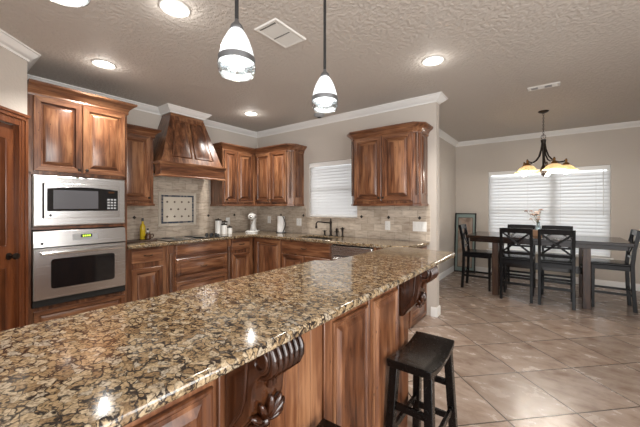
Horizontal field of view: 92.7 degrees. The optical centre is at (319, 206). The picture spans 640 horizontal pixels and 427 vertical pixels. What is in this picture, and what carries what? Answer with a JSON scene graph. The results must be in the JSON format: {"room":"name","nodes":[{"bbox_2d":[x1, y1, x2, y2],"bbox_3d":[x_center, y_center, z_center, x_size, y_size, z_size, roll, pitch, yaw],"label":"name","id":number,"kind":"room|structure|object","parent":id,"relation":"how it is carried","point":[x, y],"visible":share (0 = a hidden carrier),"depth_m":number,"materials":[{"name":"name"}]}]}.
{"room":"kitchen","nodes":[
{"label":"kitchen","id":0,"kind":"room"},
{"bbox_2d":[0,46,26,124],"bbox_3d":[-2.583,-0.008,2.080,0.110,2.750,1.300,0,0,-8],"label":"wall","id":1,"kind":"structure","parent":0,"point":[13,69],"depth_m":2.59,"materials":[{"name":"beige paint"}]},
{"bbox_2d":[0,105,29,330],"bbox_3d":[-2.574,0.281,2.241,0.152,2.177,0.965,0,0,-8],"label":"door","id":2,"kind":"structure","parent":1,"relation":"in","point":[13,138],"depth_m":2.60,"materials":[{"name":"brown wood"}]},
{"bbox_2d":[127,109,256,273],"bbox_3d":[-2.516,-0.008,4.150,0.150,2.750,4.200,0,0,37],"label":"wall","id":3,"kind":"structure","parent":0,"point":[135,117],"depth_m":5.00,"materials":[{"name":"beige paint"}]},
{"bbox_2d":[127,123,161,205],"bbox_3d":[-2.362,-0.502,3.895,0.396,0.984,0.484,0,0,37],"label":"upper cabinet","id":4,"kind":"object","parent":3,"relation":"attached to","point":[139,138],"visible":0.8,"depth_m":3.81,"materials":[{"name":"brown wood"}]},
{"bbox_2d":[153,113,226,180],"bbox_3d":[-1.912,-0.842,4.378,0.514,0.903,0.995,0,0,37],"label":"range hood","id":5,"kind":"object","parent":3,"relation":"attached to","point":[184,148],"visible":0.94,"depth_m":4.23,"materials":[{"name":"brown wood"}]},
{"bbox_2d":[210,142,254,205],"bbox_3d":[-1.450,-0.502,5.099,0.396,0.984,0.730,0,0,37],"label":"upper cabinet","id":6,"kind":"object","parent":3,"relation":"attached to","point":[238,189],"visible":0.98,"depth_m":4.96,"materials":[{"name":"brown wood"}]},
{"bbox_2d":[0,0,639,141],"bbox_3d":[0.198,-1.443,1.813,7.300,0.120,11.350,0,0,37],"label":"ceiling","id":7,"kind":"structure","parent":0,"point":[493,51],"depth_m":2.79,"materials":[{"name":"grey paint"}]},
{"bbox_2d":[91,59,115,68],"bbox_3d":[-2.093,-1.375,2.961,0.200,0.015,0.200,0,0,37],"label":"recessed light","id":8,"kind":"object","parent":7,"relation":"in","point":[100,63],"visible":1,"depth_m":2.94,"materials":[{"name":"white glass"}]},
{"bbox_2d":[159,0,190,17],"bbox_3d":[-1.009,-1.375,2.126,0.200,0.015,0.200,0,0,37],"label":"recessed light","id":9,"kind":"object","parent":7,"relation":"in","point":[175,8],"visible":1,"depth_m":2.11,"materials":[{"name":"white glass"}]},
{"bbox_2d":[217,0,255,81],"bbox_3d":[-0.258,-0.895,0.945,0.120,0.976,0.120,0,0,37],"label":"pendant light","id":10,"kind":"object","parent":7,"relation":"hanging from","point":[235,53],"visible":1,"depth_m":0.93,"materials":[{"name":"white glass"}]},
{"bbox_2d":[244,111,257,115],"bbox_3d":[-1.024,-1.375,4.533,0.200,0.015,0.200,0,0,37],"label":"recessed light","id":11,"kind":"object","parent":7,"relation":"in","point":[249,113],"visible":1,"depth_m":4.51,"materials":[{"name":"white glass"}]},
{"bbox_2d":[254,18,305,47],"bbox_3d":[-0.311,-1.378,2.446,0.238,0.010,0.355,0,0,37],"label":"ceiling vent","id":12,"kind":"object","parent":7,"relation":"in","point":[274,29],"visible":1,"depth_m":2.42,"materials":[{"name":"white metal"}]},
{"bbox_2d":[314,113,324,117],"bbox_3d":[-0.010,-1.359,4.586,0.170,0.048,0.169,0,0,37],"label":"recessed light","id":13,"kind":"object","parent":7,"relation":"attached to","point":[317,115],"visible":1,"depth_m":4.53,"materials":[{"name":"grey glass"}]},
{"bbox_2d":[311,0,337,112],"bbox_3d":[0.021,-0.905,1.313,0.120,0.976,0.120,0,0,37],"label":"pendant light","id":14,"kind":"object","parent":7,"relation":"hanging from","point":[324,94],"visible":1,"depth_m":1.30,"materials":[{"name":"white glass"}]},
{"bbox_2d":[422,55,443,65],"bbox_3d":[1.069,-1.375,2.890,0.200,0.015,0.200,0,0,37],"label":"recessed light","id":15,"kind":"object","parent":7,"relation":"in","point":[436,59],"visible":1,"depth_m":2.87,"materials":[{"name":"white glass"}]},
{"bbox_2d":[527,82,559,91],"bbox_3d":[2.568,-1.378,3.512,0.304,0.010,0.120,0,0,37],"label":"ceiling vent","id":16,"kind":"object","parent":7,"relation":"in","point":[555,83],"visible":1,"depth_m":3.49,"materials":[{"name":"white metal"}]},
{"bbox_2d":[514,110,578,176],"bbox_3d":[3.250,-0.905,4.425,0.774,0.954,0.771,0,0,37],"label":"chandelier","id":17,"kind":"object","parent":7,"relation":"hanging from","point":[554,167],"visible":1,"depth_m":4.36,"materials":[{"name":"black metal"}]},
{"bbox_2d":[257,102,438,315],"bbox_3d":[0.103,-0.008,4.876,3.450,2.750,0.120,0,0,37],"label":"wall","id":18,"kind":"structure","parent":0,"point":[327,142],"depth_m":4.42,"materials":[{"name":"beige paint"}]},
{"bbox_2d":[127,176,429,241],"bbox_3d":[-0.644,0.004,3.827,3.225,0.874,2.455,0,0,37],"label":"backsplash","id":19,"kind":"structure","parent":18,"relation":"attached to","point":[371,224],"depth_m":4.51,"materials":[{"name":"tile"}]},
{"bbox_2d":[158,192,195,226],"bbox_3d":[-2.104,0.037,4.534,0.022,0.500,0.570,0,0,37],"label":"mosaic","id":20,"kind":"object","parent":19,"relation":"attached to","point":[174,208],"visible":1,"depth_m":4.51,"materials":[{"name":"beige tile"}]},
{"bbox_2d":[297,218,300,225],"bbox_3d":[-0.355,0.257,5.129,0.105,0.125,0.009,0,0,37],"label":"wall outlet","id":21,"kind":"object","parent":19,"relation":"attached to","point":[298,219],"visible":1,"depth_m":5.13,"materials":[{"name":"white plastic"}]},
{"bbox_2d":[385,221,389,229],"bbox_3d":[0.919,0.257,4.165,0.075,0.120,0.009,0,0,37],"label":"wall outlet","id":22,"kind":"object","parent":19,"relation":"attached to","point":[387,223],"visible":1,"depth_m":4.16,"materials":[{"name":"white plastic"}]},
{"bbox_2d":[413,222,426,231],"bbox_3d":[1.269,0.254,3.898,0.175,0.125,0.010,0,0,37],"label":"light switch","id":23,"kind":"object","parent":19,"relation":"attached to","point":[417,226],"visible":1,"depth_m":3.89,"materials":[{"name":"white plastic"}]},
{"bbox_2d":[255,143,306,205],"bbox_3d":[-0.820,-0.502,5.246,1.223,0.984,0.396,0,0,37],"label":"upper cabinet","id":24,"kind":"object","parent":18,"relation":"attached to","point":[279,169],"visible":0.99,"depth_m":4.98,"materials":[{"name":"brown wood"}]},
{"bbox_2d":[304,217,360,218],"bbox_3d":[0.191,0.173,4.756,1.045,0.018,0.105,0,0,37],"label":"trim","id":25,"kind":"structure","parent":18,"relation":"attached to","point":[304,217],"depth_m":4.65,"materials":[{"name":"stone"}]},
{"bbox_2d":[312,167,356,217],"bbox_3d":[0.242,-0.273,4.815,0.915,0.886,0.040,0,0,37],"label":"window","id":26,"kind":"structure","parent":18,"relation":"in","point":[314,167],"depth_m":4.91,"materials":[{"name":"white paint"}]},
{"bbox_2d":[309,159,356,216],"bbox_3d":[0.200,-0.278,4.760,0.903,0.862,0.081,0,0,37],"label":"window blind","id":27,"kind":"object","parent":26,"relation":"attached to","point":[330,185],"visible":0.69,"depth_m":4.77,"materials":[{"name":"white paint"}]},
{"bbox_2d":[347,121,432,205],"bbox_3d":[0.858,-0.502,3.976,1.090,0.984,0.396,0,0,37],"label":"upper cabinet","id":28,"kind":"object","parent":18,"relation":"attached to","point":[389,164],"visible":1,"depth_m":3.79,"materials":[{"name":"brown wood"}]},
{"bbox_2d":[431,265,639,316],"bbox_3d":[3.667,1.310,4.095,4.225,0.115,3.204,0,0,37],"label":"baseboard","id":29,"kind":"structure","parent":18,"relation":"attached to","point":[435,312],"depth_m":5.24,"materials":[{"name":"white paint"}]},
{"bbox_2d":[439,137,455,273],"bbox_3d":[1.975,-0.008,5.460,0.120,2.750,3.070,0,0,37],"label":"wall","id":30,"kind":"structure","parent":0,"point":[447,152],"depth_m":6.13,"materials":[{"name":"beige paint"}]},
{"bbox_2d":[0,29,639,146],"bbox_3d":[1.300,-1.341,4.534,9.366,0.085,3.809,0,0,-17],"label":"trim","id":31,"kind":"structure","parent":30,"relation":"attached to","point":[7,41],"depth_m":4.41,"materials":[{"name":"white paint"}]},
{"bbox_2d":[407,271,639,426],"bbox_3d":[0.198,1.427,1.813,7.300,0.120,11.350,0,0,37],"label":"floor","id":32,"kind":"structure","parent":0,"point":[518,362],"depth_m":2.81,"materials":[{"name":"tile"}]},
{"bbox_2d":[27,78,136,324],"bbox_3d":[-2.615,0.110,3.304,0.710,2.515,0.901,0,0,37],"label":"tall cabinet","id":33,"kind":"object","parent":32,"relation":"on","point":[72,133],"visible":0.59,"depth_m":3.04,"materials":[{"name":"brown wood"}]},
{"bbox_2d":[31,227,125,308],"bbox_3d":[-2.594,0.581,3.245,0.650,0.703,0.762,0,0,37],"label":"oven","id":34,"kind":"object","parent":33,"relation":"in","point":[67,265],"visible":1,"depth_m":3.04,"materials":[{"name":"silver metal"}]},
{"bbox_2d":[32,175,124,226],"bbox_3d":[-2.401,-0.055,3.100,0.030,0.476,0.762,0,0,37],"label":"microwave","id":35,"kind":"object","parent":33,"relation":"in","point":[56,200],"visible":1,"depth_m":3.04,"materials":[{"name":"silver metal"}]},
{"bbox_2d":[127,246,165,302],"bbox_3d":[-2.265,0.925,3.798,0.651,0.883,0.445,0,0,37],"label":"base cabinet","id":36,"kind":"object","parent":32,"relation":"on","point":[146,267],"visible":0.49,"depth_m":3.60,"materials":[{"name":"brown wood"}]},
{"bbox_2d":[127,230,429,248],"bbox_3d":[-0.641,0.462,3.821,3.213,0.040,2.438,0,0,37],"label":"countertop","id":37,"kind":"structure","parent":36,"relation":"on","point":[352,241],"depth_m":4.03,"materials":[{"name":"brown stone"}]},
{"bbox_2d":[127,238,157,242],"bbox_3d":[-2.308,0.432,3.902,0.220,0.020,0.456,0,0,37],"label":"serving board","id":38,"kind":"object","parent":37,"relation":"on","point":[154,239],"visible":0.63,"depth_m":3.83,"materials":[{"name":"brown wood"}]},
{"bbox_2d":[140,218,145,239],"bbox_3d":[-2.306,0.285,3.972,0.068,0.277,0.067,0,0,37],"label":"oil bottle","id":39,"kind":"object","parent":38,"relation":"on","point":[142,226],"visible":0.94,"depth_m":3.95,"materials":[{"name":"yellow glass"}]},
{"bbox_2d":[145,232,153,239],"bbox_3d":[-2.208,0.378,3.960,0.076,0.092,0.113,0,0,37],"label":"jug","id":40,"kind":"object","parent":38,"relation":"on","point":[148,235],"visible":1,"depth_m":3.92,"materials":[{"name":"brown ceramic"}]},
{"bbox_2d":[153,233,225,241],"bbox_3d":[-1.831,0.421,4.359,0.490,0.040,0.890,0,0,37],"label":"cooktop","id":41,"kind":"object","parent":37,"relation":"in","point":[206,235],"visible":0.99,"depth_m":4.30,"materials":[{"name":"black glass"}]},
{"bbox_2d":[215,218,221,233],"bbox_3d":[-1.644,0.315,4.938,0.104,0.255,0.103,0,0,37],"label":"canister","id":42,"kind":"object","parent":37,"relation":"on","point":[218,222],"visible":0.89,"depth_m":4.90,"materials":[{"name":"white ceramic"}]},
{"bbox_2d":[221,223,226,233],"bbox_3d":[-1.540,0.349,4.910,0.096,0.185,0.095,0,0,37],"label":"canister","id":43,"kind":"object","parent":37,"relation":"on","point":[223,226],"visible":0.98,"depth_m":4.87,"materials":[{"name":"white ceramic"}]},
{"bbox_2d":[227,225,231,233],"bbox_3d":[-1.481,0.374,5.003,0.088,0.135,0.087,0,0,37],"label":"canister","id":44,"kind":"object","parent":37,"relation":"on","point":[229,228],"visible":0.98,"depth_m":4.97,"materials":[{"name":"white ceramic"}]},
{"bbox_2d":[245,213,258,232],"bbox_3d":[-1.184,0.274,5.345,0.214,0.336,0.314,0,0,-3],"label":"stand mixer","id":45,"kind":"object","parent":37,"relation":"on","point":[252,216],"visible":1,"depth_m":5.31,"materials":[{"name":"white metal"}]},
{"bbox_2d":[276,214,285,232],"bbox_3d":[-0.649,0.280,5.189,0.195,0.325,0.170,0,0,14],"label":"paper towel holder","id":46,"kind":"object","parent":37,"relation":"on","point":[281,223],"visible":1,"depth_m":5.14,"materials":[{"name":"white paper"}]},
{"bbox_2d":[315,218,338,235],"bbox_3d":[0.114,0.309,4.678,0.413,0.265,0.076,0,0,30],"label":"kitchen faucet","id":47,"kind":"object","parent":37,"relation":"on","point":[330,222],"visible":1,"depth_m":4.64,"materials":[{"name":"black metal"}]},
{"bbox_2d":[166,239,230,293],"bbox_3d":[-1.837,0.925,4.356,0.660,0.883,0.955,0,0,37],"label":"base cabinet","id":48,"kind":"object","parent":32,"relation":"on","point":[189,265],"visible":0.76,"depth_m":4.11,"materials":[{"name":"brown wood"}]},
{"bbox_2d":[231,237,252,278],"bbox_3d":[-1.421,0.925,4.914,0.651,0.883,0.430,0,0,37],"label":"base cabinet","id":49,"kind":"object","parent":32,"relation":"on","point":[241,248],"visible":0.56,"depth_m":4.72,"materials":[{"name":"brown wood"}]},
{"bbox_2d":[254,237,281,273],"bbox_3d":[-0.644,0.925,4.962,0.625,0.883,0.621,0,0,37],"label":"base cabinet","id":50,"kind":"object","parent":32,"relation":"on","point":[267,251],"visible":0.2,"depth_m":4.71,"materials":[{"name":"brown wood"}]},
{"bbox_2d":[123,266,438,426],"bbox_3d":[-0.350,0.846,1.212,1.021,1.043,2.130,0,0,37],"label":"base cabinet","id":51,"kind":"object","parent":32,"relation":"on","point":[336,371],"visible":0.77,"depth_m":1.17,"materials":[{"name":"brown wood"}]},
{"bbox_2d":[0,247,454,426],"bbox_3d":[-0.067,0.310,1.195,0.562,0.026,2.545,0,0,37],"label":"countertop","id":52,"kind":"structure","parent":51,"relation":"on","point":[116,365],"depth_m":0.70,"materials":[{"name":"brown stone"}]},
{"bbox_2d":[282,237,332,266],"bbox_3d":[-0.044,0.925,4.489,0.901,0.883,0.651,0,0,37],"label":"base cabinet","id":53,"kind":"object","parent":32,"relation":"on","point":[294,252],"visible":0.27,"depth_m":4.27,"materials":[{"name":"brown wood"}]},
{"bbox_2d":[316,418,340,426],"bbox_3d":[-0.031,1.068,0.874,0.262,0.602,0.471,0,0,37],"label":"bar stool","id":54,"kind":"object","parent":32,"relation":"on","point":[323,423],"visible":1,"depth_m":1.08,"materials":[{"name":"black paint"}]},
{"bbox_2d":[331,244,373,260],"bbox_3d":[0.551,0.928,4.025,0.598,0.877,0.656,0,0,37],"label":"dishwasher","id":55,"kind":"object","parent":32,"relation":"on","point":[338,251],"visible":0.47,"depth_m":3.84,"materials":[{"name":"black paint"}]},
{"bbox_2d":[374,246,426,327],"bbox_3d":[0.993,0.925,3.737,0.439,0.883,0.598,0,0,37],"label":"base cabinet","id":56,"kind":"object","parent":32,"relation":"on","point":[416,314],"visible":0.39,"depth_m":3.58,"materials":[{"name":"brown wood"}]},
{"bbox_2d":[385,331,457,426],"bbox_3d":[0.555,1.068,1.651,0.262,0.602,0.471,0,0,37],"label":"bar stool","id":57,"kind":"object","parent":32,"relation":"on","point":[425,355],"visible":1,"depth_m":1.61,"materials":[{"name":"black paint"}]},
{"bbox_2d":[454,213,476,272],"bbox_3d":[3.051,0.752,6.426,0.410,1.236,0.170,0,0,37],"label":"picture frame","id":58,"kind":"object","parent":32,"relation":"on","point":[469,219],"visible":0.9,"depth_m":6.45,"materials":[{"name":"black paint"}]},
{"bbox_2d":[458,218,472,267],"bbox_3d":[3.051,0.747,6.425,0.270,1.025,0.004,0,-7,37],"label":"print","id":59,"kind":"object","parent":58,"relation":"attached to","point":[468,221],"depth_m":6.43},
{"bbox_2d":[458,224,491,290],"bbox_3d":[2.678,0.838,5.216,0.501,1.058,0.428,0,0,37],"label":"dining chair","id":60,"kind":"object","parent":32,"relation":"on","point":[487,254],"visible":0.89,"depth_m":5.16,"materials":[{"name":"black paint"}]},
{"bbox_2d":[499,228,534,303],"bbox_3d":[2.966,0.838,4.597,0.428,1.058,0.501,0,0,37],"label":"dining chair","id":61,"kind":"object","parent":32,"relation":"on","point":[512,258],"visible":1,"depth_m":4.48,"materials":[{"name":"black paint"}]},
{"bbox_2d":[504,224,535,289],"bbox_3d":[3.352,0.838,5.113,0.428,1.058,0.501,0,0,37],"label":"dining chair","id":62,"kind":"object","parent":32,"relation":"on","point":[533,227],"visible":0.43,"depth_m":5.19,"materials":[{"name":"black paint"}]},
{"bbox_2d":[466,231,634,309],"bbox_3d":[3.377,0.909,4.686,1.900,0.915,0.970,0,0,37],"label":"dining table","id":63,"kind":"object","parent":32,"relation":"on","point":[585,244],"visible":0.84,"depth_m":4.39,"materials":[{"name":"brown wood"}]},
{"bbox_2d":[533,230,537,235],"bbox_3d":[3.347,0.406,4.709,0.120,0.092,0.120,0,0,37],"label":"wooden box","id":64,"kind":"object","parent":63,"relation":"on","point":[535,232],"visible":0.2,"depth_m":4.67,"materials":[{"name":"brown wood"}]},
{"bbox_3d":[3.357,0.296,4.702,0.110,0.125,0.109,0,0,37],"label":"flower vase","id":65,"kind":"object","parent":64,"relation":"on","visible":0},
{"bbox_2d":[524,209,542,224],"bbox_3d":[3.321,0.176,4.746,0.244,0.286,0.184,0,0,37],"label":"dried flowers","id":66,"kind":"object","parent":65,"relation":"in","point":[536,212],"visible":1,"depth_m":4.71,"materials":[{"name":"white plant"}]},
{"bbox_2d":[538,229,575,309],"bbox_3d":[3.335,0.838,4.317,0.428,1.058,0.501,0,0,37],"label":"dining chair","id":67,"kind":"object","parent":32,"relation":"on","point":[550,262],"visible":1,"depth_m":4.18,"materials":[{"name":"black paint"}]},
{"bbox_2d":[541,225,572,294],"bbox_3d":[3.741,0.838,4.819,0.428,1.058,0.501,0,0,37],"label":"dining chair","id":68,"kind":"object","parent":32,"relation":"on","point":[543,226],"visible":0.28,"depth_m":4.90,"materials":[{"name":"black paint"}]},
{"bbox_2d":[591,229,639,312],"bbox_3d":[4.021,0.838,4.199,0.501,1.058,0.428,0,0,37],"label":"dining chair","id":69,"kind":"object","parent":32,"relation":"on","point":[619,265],"visible":0.88,"depth_m":4.11,"materials":[{"name":"black paint"}]},
{"bbox_2d":[456,127,639,283],"bbox_3d":[4.628,-0.008,5.464,4.345,2.750,0.140,0,0,37],"label":"wall","id":70,"kind":"structure","parent":0,"point":[619,149],"depth_m":5.45,"materials":[{"name":"beige paint"}]},
{"bbox_2d":[489,169,609,256],"bbox_3d":[4.240,0.077,5.789,1.835,1.586,0.040,0,0,37],"label":"window","id":71,"kind":"structure","parent":70,"relation":"in","point":[606,169],"depth_m":5.59,"materials":[{"name":"white paint"}]},
{"bbox_2d":[489,165,609,256],"bbox_3d":[4.198,0.074,5.734,1.823,1.566,0.081,0,0,37],"label":"window blind","id":72,"kind":"object","parent":71,"relation":"attached to","point":[581,200],"visible":0.86,"depth_m":5.62,"materials":[{"name":"white paint"}]},
{"bbox_2d":[486,249,613,259],"bbox_3d":[4.174,0.879,5.701,1.895,0.025,0.050,0,0,37],"label":"trim","id":73,"kind":"structure","parent":70,"relation":"attached to","point":[486,249],"depth_m":5.22,"materials":[{"name":"white paint"}]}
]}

